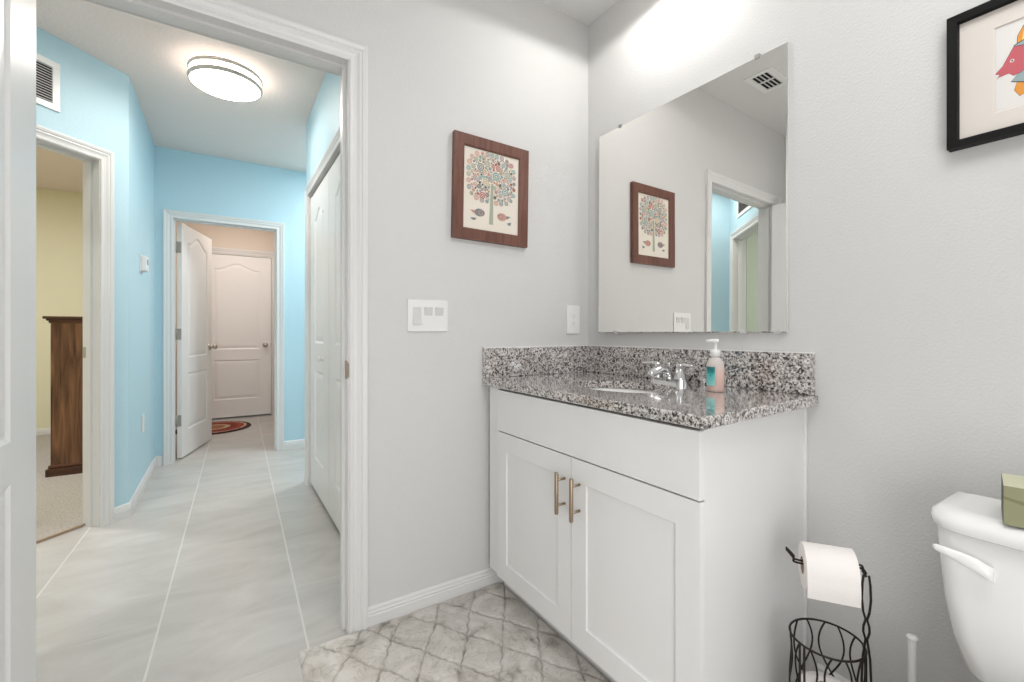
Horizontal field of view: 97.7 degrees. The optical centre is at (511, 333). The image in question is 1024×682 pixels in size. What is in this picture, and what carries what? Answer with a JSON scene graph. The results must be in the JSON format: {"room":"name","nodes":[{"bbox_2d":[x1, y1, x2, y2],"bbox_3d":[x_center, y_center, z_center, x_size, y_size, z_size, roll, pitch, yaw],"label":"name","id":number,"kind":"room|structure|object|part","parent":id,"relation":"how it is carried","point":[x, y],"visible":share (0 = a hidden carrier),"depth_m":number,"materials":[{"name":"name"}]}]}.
{"room":"bathroom","nodes":[
{"label":"bathroom","id":0,"kind":"room"},
{"bbox_2d":[36,188,82,428],"bbox_3d":[-5.200,-0.220,4.552,2.655,2.585,0.115,0,0,-33],"label":"wall","id":1,"kind":"structure","parent":0,"point":[59,214],"depth_m":4.71,"materials":[{"name":"beige paint"}]},
{"bbox_2d":[36,428,50,434],"bbox_3d":[-5.165,1.034,4.498,2.655,0.078,0.013,0,0,-33],"label":"baseboard","id":2,"kind":"structure","parent":1,"relation":"attached to","point":[43,431],"depth_m":4.67,"materials":[{"name":"white paint"}]},
{"bbox_2d":[36,434,84,539],"bbox_3d":[-4.071,1.067,2.794,2.655,0.012,4.062,0,0,-33],"label":"floor","id":3,"kind":"structure","parent":0,"point":[59,499],"depth_m":2.89,"materials":[{"name":"beige carpet"}]},
{"bbox_2d":[42,316,82,476],"bbox_3d":[-3.478,0.468,3.829,0.526,1.186,0.990,0,0,-33],"label":"dresser","id":4,"kind":"object","parent":3,"relation":"on","point":[66,331],"visible":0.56,"depth_m":3.36,"materials":[{"name":"brown wood"}]},
{"bbox_2d":[36,26,128,507],"bbox_3d":[-2.446,-0.220,2.006,0.115,2.585,1.301,0,0,12],"label":"wall","id":5,"kind":"structure","parent":0,"point":[94,95],"depth_m":2.55,"materials":[{"name":"blue paint"}]},
{"bbox_2d":[36,53,59,111],"bbox_3d":[-2.361,-1.254,2.095,0.013,0.246,0.408,0,0,12],"label":"air vent","id":6,"kind":"object","parent":5,"relation":"in","point":[47,70],"visible":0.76,"depth_m":2.25,"materials":[{"name":"white plastic"}]},
{"bbox_2d":[36,524,82,543],"bbox_3d":[-2.461,1.066,2.123,0.013,0.014,0.730,0,0,12],"label":"trim","id":7,"kind":"structure","parent":5,"relation":"attached to","point":[80,525],"depth_m":2.37,"materials":[{"name":"beige"}]},
{"bbox_2d":[36,138,99,526],"bbox_3d":[-2.423,0.049,2.112,0.119,2.048,0.806,0,0,12],"label":"trim","id":8,"kind":"structure","parent":5,"relation":"attached to","point":[90,349],"depth_m":2.48,"materials":[{"name":"white paint"}]},
{"bbox_3d":[-2.380,0.108,2.496,0.038,0.060,0.002,0,0,12],"label":"strike plate","id":9,"kind":"part","parent":8,"relation":"part of","materials":[{"name":"silver metal"}]},
{"bbox_2d":[36,124,113,526],"bbox_3d":[-2.358,0.025,2.100,0.017,2.096,0.900,0,0,12],"label":"trim","id":10,"kind":"structure","parent":5,"relation":"attached to","point":[106,157],"depth_m":2.50,"materials":[{"name":"white paint"}]},
{"bbox_2d":[129,78,176,500],"bbox_3d":[-3.170,-0.220,3.954,0.115,2.585,3.223,0,0,-33],"label":"wall","id":11,"kind":"structure","parent":0,"point":[141,144],"depth_m":3.03,"materials":[{"name":"blue paint"}]},
{"bbox_2d":[114,455,162,521],"bbox_3d":[-2.543,1.034,3.093,0.072,0.078,1.243,0,0,-30],"label":"baseboard","id":12,"kind":"structure","parent":11,"relation":"attached to","point":[123,511],"depth_m":2.81,"materials":[{"name":"white paint"}]},
{"bbox_2d":[142,414,144,432],"bbox_3d":[-2.530,0.618,3.072,0.009,0.120,0.075,0,0,-33],"label":"wall outlet","id":13,"kind":"object","parent":11,"relation":"attached to","point":[143,415],"visible":1,"depth_m":3.06,"materials":[{"name":"white plastic"}]},
{"bbox_2d":[140,254,148,272],"bbox_3d":[-2.486,-0.467,3.029,0.035,0.116,0.124,0,0,-33],"label":"thermostat","id":14,"kind":"object","parent":11,"relation":"attached to","point":[144,260],"visible":1,"depth_m":2.99,"materials":[{"name":"white plastic"}]},
{"bbox_2d":[177,221,273,251],"bbox_3d":[-3.575,-0.220,5.678,1.295,2.585,0.115,0,0,-33],"label":"wall","id":15,"kind":"structure","parent":0,"point":[221,236],"depth_m":5.67,"materials":[{"name":"beige paint"}]},
{"bbox_2d":[212,254,270,417],"bbox_3d":[-3.468,0.038,5.649,0.764,2.030,0.100,0,0,-33],"label":"door","id":16,"kind":"structure","parent":15,"relation":"in","point":[241,285],"depth_m":5.68,"materials":[{"name":"white paint"}]},
{"bbox_2d":[212,247,273,414],"bbox_3d":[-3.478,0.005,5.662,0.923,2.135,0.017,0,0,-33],"label":"trim","id":17,"kind":"structure","parent":15,"relation":"attached to","point":[214,249],"depth_m":5.88,"materials":[{"name":"white paint"}]},
{"bbox_2d":[155,146,305,455],"bbox_3d":[-1.828,-0.220,4.358,2.580,2.585,0.115,0,0,-33],"label":"wall","id":18,"kind":"structure","parent":0,"point":[185,181],"depth_m":3.96,"materials":[{"name":"blue paint"}]},
{"bbox_2d":[176,222,216,457],"bbox_3d":[-2.925,0.061,4.139,0.165,2.000,0.725,0,0,-17],"label":"door","id":19,"kind":"structure","parent":18,"relation":"in","point":[193,248],"depth_m":4.07,"materials":[{"name":"white paint"}]},
{"bbox_3d":[-2.964,0.136,4.443,0.065,0.064,0.064,0,0,-17],"label":"knob","id":20,"kind":"part","parent":19,"relation":"part of","materials":[{"name":"silver metal"}]},
{"bbox_2d":[163,209,283,464],"bbox_3d":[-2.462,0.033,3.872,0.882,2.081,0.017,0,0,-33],"label":"trim","id":21,"kind":"structure","parent":18,"relation":"attached to","point":[168,215],"depth_m":3.68,"materials":[{"name":"white paint"}]},
{"bbox_2d":[284,439,304,449],"bbox_3d":[-1.400,1.034,4.556,1.645,0.078,0.013,0,0,-33],"label":"baseboard","id":22,"kind":"structure","parent":18,"relation":"attached to","point":[293,444],"depth_m":4.15,"materials":[{"name":"white paint"}]},
{"bbox_2d":[306,72,339,185],"bbox_3d":[-0.963,-0.220,2.524,0.115,2.585,1.755,0,0,-33],"label":"wall","id":23,"kind":"structure","parent":0,"point":[323,122],"depth_m":2.70,"materials":[{"name":"blue"}]},
{"bbox_2d":[311,171,328,512],"bbox_3d":[-1.240,0.052,2.869,0.067,1.985,0.648,0,0,-33],"label":"door","id":24,"kind":"structure","parent":23,"relation":"in","point":[320,199],"depth_m":2.85,"materials":[{"name":"white paint"}]},
{"bbox_2d":[305,126,339,485],"bbox_3d":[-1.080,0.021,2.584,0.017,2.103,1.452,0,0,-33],"label":"trim","id":25,"kind":"structure","parent":23,"relation":"attached to","point":[333,146],"depth_m":3.14,"materials":[{"name":"white paint"}]},
{"bbox_2d":[329,154,339,531],"bbox_3d":[-0.886,0.052,2.318,0.067,1.985,0.648,0,0,-33],"label":"door","id":26,"kind":"structure","parent":23,"relation":"in","point":[334,172],"depth_m":2.46,"materials":[{"name":"white paint"}]},
{"bbox_2d":[36,413,610,681],"bbox_3d":[-1.983,1.133,2.175,5.800,0.120,8.300,0,0,-33],"label":"floor","id":27,"kind":"structure","parent":0,"point":[225,567],"depth_m":1.97,"materials":[{"name":"tile"}]},
{"bbox_2d":[175,421,250,434],"bbox_3d":[-3.364,1.067,5.056,0.724,0.010,0.770,0,0,-33],"label":"doormat","id":28,"kind":"object","parent":27,"relation":"on","point":[219,427],"visible":0.56,"depth_m":5.09,"materials":[{"name":"red fabric"}]},
{"bbox_2d":[298,582,608,681],"bbox_3d":[-0.022,1.066,1.145,0.788,0.012,1.346,0,0,-33],"label":"bath rug","id":29,"kind":"object","parent":27,"relation":"on","point":[486,634],"visible":1,"depth_m":1.49,"materials":[{"name":"white fabric"}]},
{"bbox_2d":[490,387,806,681],"bbox_3d":[0.393,0.646,1.596,0.625,0.853,0.994,0,0,-33],"label":"vanity cabinet","id":30,"kind":"object","parent":27,"relation":"on","point":[654,549],"visible":0.93,"depth_m":1.25,"materials":[{"name":"white paint"}]},
{"bbox_3d":[0.071,0.683,1.611,0.019,0.580,0.454,0,0,-33],"label":"door","id":31,"kind":"part","parent":30,"relation":"part of","materials":[{"name":"white paint"}]},
{"bbox_3d":[0.153,0.509,1.429,0.041,0.132,0.013,0,0,-33],"label":"handle","id":32,"kind":"part","parent":30,"relation":"part of","materials":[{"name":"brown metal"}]},
{"bbox_3d":[0.192,0.509,1.369,0.041,0.132,0.013,0,0,-33],"label":"handle","id":33,"kind":"part","parent":30,"relation":"part of","materials":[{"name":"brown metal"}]},
{"bbox_3d":[0.195,0.308,1.419,0.019,0.162,0.910,0,0,-33],"label":"drawer","id":34,"kind":"part","parent":30,"relation":"part of","materials":[{"name":"white paint"}]},
{"bbox_3d":[0.318,0.683,1.227,0.019,0.580,0.454,0,0,-33],"label":"door","id":35,"kind":"part","parent":30,"relation":"part of","materials":[{"name":"white paint"}]},
{"bbox_2d":[482,345,817,429],"bbox_3d":[0.405,0.138,1.604,0.598,0.160,1.041,0,0,-33],"label":"countertop","id":36,"kind":"structure","parent":30,"relation":"on","point":[757,384],"depth_m":1.53,"materials":[{"name":"stone"}]},
{"bbox_2d":[588,388,659,392],"bbox_3d":[0.393,0.296,1.592,0.338,0.155,0.447,0,0,-33],"label":"sink","id":37,"kind":"object","parent":36,"relation":"in","point":[603,389],"visible":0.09,"depth_m":1.76,"materials":[{"name":"white ceramic"}]},
{"bbox_2d":[641,361,693,383],"bbox_3d":[0.585,0.149,1.703,0.158,0.078,0.184,0,0,8],"label":"faucet","id":38,"kind":"object","parent":36,"relation":"on","point":[655,374],"visible":1,"depth_m":1.67,"materials":[{"name":"silver metal"}]},
{"bbox_3d":[0.557,0.142,1.774,0.044,0.064,0.087,0,0,-33],"label":"handle","id":39,"kind":"part","parent":38,"relation":"part of","materials":[{"name":"silver metal"}]},
{"bbox_3d":[0.559,0.142,1.686,0.137,0.064,0.043,0,0,-33],"label":"spout","id":40,"kind":"part","parent":38,"relation":"part of","materials":[{"name":"silver metal"}]},
{"bbox_3d":[0.598,0.179,1.711,0.054,0.017,0.158,0,0,-33],"label":"plate","id":41,"kind":"part","parent":38,"relation":"part of","materials":[{"name":"silver metal"}]},
{"bbox_3d":[0.638,0.142,1.648,0.044,0.064,0.087,0,0,-33],"label":"handle","id":42,"kind":"part","parent":38,"relation":"part of","materials":[{"name":"silver metal"}]},
{"bbox_2d":[706,339,724,391],"bbox_3d":[0.654,0.103,1.446,0.053,0.170,0.062,0,0,-13],"label":"soap dispenser","id":43,"kind":"object","parent":36,"relation":"on","point":[715,375],"visible":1,"depth_m":1.43,"materials":[{"name":"white plastic"}]},
{"bbox_2d":[707,357,724,391],"bbox_3d":[0.657,0.131,1.446,0.048,0.114,0.062,0,0,-13],"label":"bottle","id":44,"kind":"object","parent":43,"relation":"on","point":[715,365],"depth_m":1.42,"materials":[{"name":"pink plastic"}]},
{"bbox_2d":[785,547,871,681],"bbox_3d":[0.785,0.805,1.111,0.161,0.528,0.169,0,0,-33],"label":"toilet paper stand","id":45,"kind":"object","parent":27,"relation":"on","point":[862,661],"visible":0.92,"depth_m":1.08,"materials":[{"name":"brown metal"}]},
{"bbox_3d":[0.771,0.561,1.103,0.168,0.040,0.013,0,0,26],"label":"arm","id":46,"kind":"part","parent":45,"relation":"part of","materials":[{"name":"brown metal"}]},
{"bbox_2d":[788,618,867,681],"bbox_3d":[0.783,0.914,1.115,0.161,0.311,0.161,0,0,-33],"label":"basket","id":47,"kind":"object","parent":45,"relation":"on","point":[862,661],"depth_m":1.11,"materials":[{"name":"brown metal"}]},
{"bbox_2d":[798,541,860,607],"bbox_3d":[0.776,0.581,1.100,0.106,0.111,0.113,0,0,23],"label":"toilet paper roll","id":48,"kind":"object","parent":45,"relation":"hanging from","point":[829,573],"visible":0.99,"depth_m":1.06,"materials":[{"name":"white paper"}]},
{"bbox_3d":[0.843,0.821,1.065,0.029,0.491,0.005,0,0,36],"label":"post","id":49,"kind":"part","parent":45,"relation":"part of","materials":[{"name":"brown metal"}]},
{"bbox_3d":[0.783,1.018,1.115,0.112,0.090,0.112,0,0,-33],"label":"toilet paper roll","id":50,"kind":"object","parent":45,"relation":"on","visible":0},
{"bbox_2d":[801,671,840,681],"bbox_3d":[0.783,0.927,1.115,0.112,0.090,0.112,0,0,-33],"label":"toilet paper roll","id":51,"kind":"object","parent":50,"relation":"on","point":[810,675],"visible":0.72,"depth_m":1.15,"materials":[{"name":"white paper"}]},
{"bbox_2d":[906,633,917,681],"bbox_3d":[0.973,0.904,1.088,0.104,0.338,0.104,0,0,-33],"label":"toilet brush","id":52,"kind":"object","parent":27,"relation":"on","point":[912,639],"visible":1,"depth_m":1.08,"materials":[{"name":"white plastic"}]},
{"bbox_2d":[930,491,1023,681],"bbox_3d":[0.920,0.725,0.694,0.701,0.696,0.504,0,0,-33],"label":"toilet","id":53,"kind":"object","parent":27,"relation":"on","point":[982,557],"visible":1,"depth_m":0.92,"materials":[{"name":"white ceramic"}]},
{"bbox_3d":[0.933,0.475,0.924,0.094,0.050,0.027,0,0,40],"label":"flush lever","id":54,"kind":"part","parent":53,"relation":"part of","materials":[{"name":"white ceramic"}]},
{"bbox_3d":[1.124,0.399,0.825,0.218,0.044,0.504,0,0,-33],"label":"tank lid","id":55,"kind":"part","parent":53,"relation":"part of","materials":[{"name":"white ceramic"}]},
{"bbox_2d":[1001,473,1023,527],"bbox_3d":[1.086,0.337,0.836,0.114,0.078,0.230,0,0,-44],"label":"tissue box","id":56,"kind":"object","parent":53,"relation":"on","point":[1012,486],"visible":1,"depth_m":0.87,"materials":[{"name":"green"}]},
{"bbox_2d":[36,0,617,192],"bbox_3d":[-1.983,-1.572,2.175,5.800,0.120,8.300,0,0,-33],"label":"ceiling","id":57,"kind":"structure","parent":0,"point":[270,130],"depth_m":2.78,"materials":[{"name":"beige paint"}]},
{"bbox_2d":[187,55,262,102],"bbox_3d":[-1.659,-1.466,2.598,0.371,0.093,0.371,0,0,-33],"label":"ceiling light","id":58,"kind":"object","parent":57,"relation":"attached to","point":[219,77],"visible":1,"depth_m":2.52,"materials":[{"name":"white plastic"}]},
{"bbox_2d":[231,0,587,606],"bbox_3d":[-0.500,-0.220,1.711,2.235,2.585,0.115,0,0,-33],"label":"wall","id":59,"kind":"structure","parent":0,"point":[514,73],"depth_m":1.79,"materials":[{"name":"white paint"}]},
{"bbox_2d":[0,0,35,681],"bbox_3d":[-1.035,0.053,0.817,0.165,2.015,0.820,0,0,-33],"label":"door","id":60,"kind":"structure","parent":59,"relation":"in","point":[17,17],"depth_m":1.05,"materials":[{"name":"white paint"}]},
{"bbox_2d":[85,0,339,75],"bbox_3d":[-1.002,0.019,1.467,0.971,2.107,0.017,0,0,-33],"label":"trim","id":61,"kind":"structure","parent":59,"relation":"attached to","point":[85,0],"depth_m":1.46,"materials":[{"name":"white paint"}]},
{"bbox_2d":[89,0,348,634],"bbox_3d":[-0.964,0.042,1.408,0.873,2.062,0.127,0,0,-33],"label":"trim","id":62,"kind":"structure","parent":59,"relation":"attached to","point":[155,10],"depth_m":1.59,"materials":[{"name":"white paint"}]},
{"bbox_3d":[-0.591,0.132,1.599,0.004,0.066,0.046,0,0,-33],"label":"strike plate","id":63,"kind":"part","parent":62,"relation":"part of","materials":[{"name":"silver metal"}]},
{"bbox_2d":[157,0,367,633],"bbox_3d":[-0.931,0.021,1.355,0.970,2.103,0.017,0,0,-33],"label":"trim","id":64,"kind":"structure","parent":59,"relation":"attached to","point":[228,11],"depth_m":1.60,"materials":[{"name":"white paint"}]},
{"bbox_2d":[407,299,447,331],"bbox_3d":[-0.326,-0.068,1.746,0.166,0.123,0.012,0,0,-33],"label":"switch plate","id":65,"kind":"object","parent":59,"relation":"attached to","point":[422,315],"visible":1,"depth_m":1.74,"materials":[{"name":"white plastic"}]},
{"bbox_2d":[368,567,503,626],"bbox_3d":[-0.075,1.034,1.907,1.077,0.078,0.013,0,0,-33],"label":"baseboard","id":66,"kind":"structure","parent":59,"relation":"attached to","point":[403,605],"depth_m":1.75,"materials":[{"name":"white paint"}]},
{"bbox_2d":[451,130,528,247],"bbox_3d":[-0.086,-0.597,1.895,0.362,0.429,0.020,1,-1,-33],"label":"framed picture","id":67,"kind":"object","parent":59,"relation":"attached to","point":[489,195],"visible":1,"depth_m":1.88,"materials":[{"name":"brown wood"}]},
{"bbox_2d":[463,146,518,235],"bbox_3d":[-0.087,-0.597,1.897,0.284,0.348,0.008,1,-1,-33],"label":"print","id":68,"kind":"object","parent":67,"relation":"attached to","point":[490,173],"depth_m":1.89,"materials":[{"name":"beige paper"}]},
{"bbox_2d":[566,305,579,333],"bbox_3d":[0.294,-0.064,2.146,0.080,0.135,0.009,0,0,-33],"label":"wall outlet","id":69,"kind":"object","parent":59,"relation":"attached to","point":[572,312],"visible":1,"depth_m":2.14,"materials":[{"name":"white plastic"}]},
{"bbox_2d":[571,312,575,326],"bbox_3d":[0.295,-0.064,2.144,0.035,0.070,0.005,0,0,-33],"label":"receptacle","id":70,"kind":"object","parent":69,"relation":"attached to","point":[573,314],"depth_m":2.14,"materials":[{"name":"white plastic"}]},
{"bbox_2d":[588,0,1023,681],"bbox_3d":[1.153,-0.220,1.099,0.115,2.585,2.700,0,0,-33],"label":"wall","id":71,"kind":"structure","parent":0,"point":[906,251],"depth_m":1.23,"materials":[{"name":"white paint"}]},
{"bbox_2d":[598,42,788,333],"bbox_3d":[0.643,-0.463,1.761,0.023,0.933,0.829,0,0,-34],"label":"mirror","id":72,"kind":"object","parent":71,"relation":"attached to","point":[694,188],"visible":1,"depth_m":1.65,"materials":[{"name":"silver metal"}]},
{"bbox_2d":[588,346,814,394],"bbox_3d":[0.644,0.125,1.764,0.021,0.126,0.986,0,0,-33],"label":"backsplash","id":73,"kind":"structure","parent":71,"relation":"attached to","point":[794,373],"depth_m":1.56,"materials":[{"name":"stone"}]},
{"bbox_2d":[817,663,850,681],"bbox_3d":[1.373,1.034,0.637,0.013,0.078,1.685,0,0,-33],"label":"baseboard","id":74,"kind":"structure","parent":71,"relation":"attached to","point":[821,668],"depth_m":1.31,"materials":[{"name":"white paint"}]},
{"bbox_2d":[947,0,1023,151],"bbox_3d":[1.163,-0.604,0.949,0.028,0.318,0.350,0,0,-33],"label":"framed picture","id":75,"kind":"object","parent":71,"relation":"attached to","point":[985,41],"visible":1,"depth_m":1.04,"materials":[{"name":"black wood"}]},
{"bbox_2d":[995,18,1023,111],"bbox_3d":[1.168,-0.604,0.952,0.007,0.270,0.300,0,0,-33],"label":"print","id":76,"kind":"object","parent":75,"relation":"attached to","point":[1009,32],"depth_m":1.01,"materials":[{"name":"multicoloured paper"}]}
]}

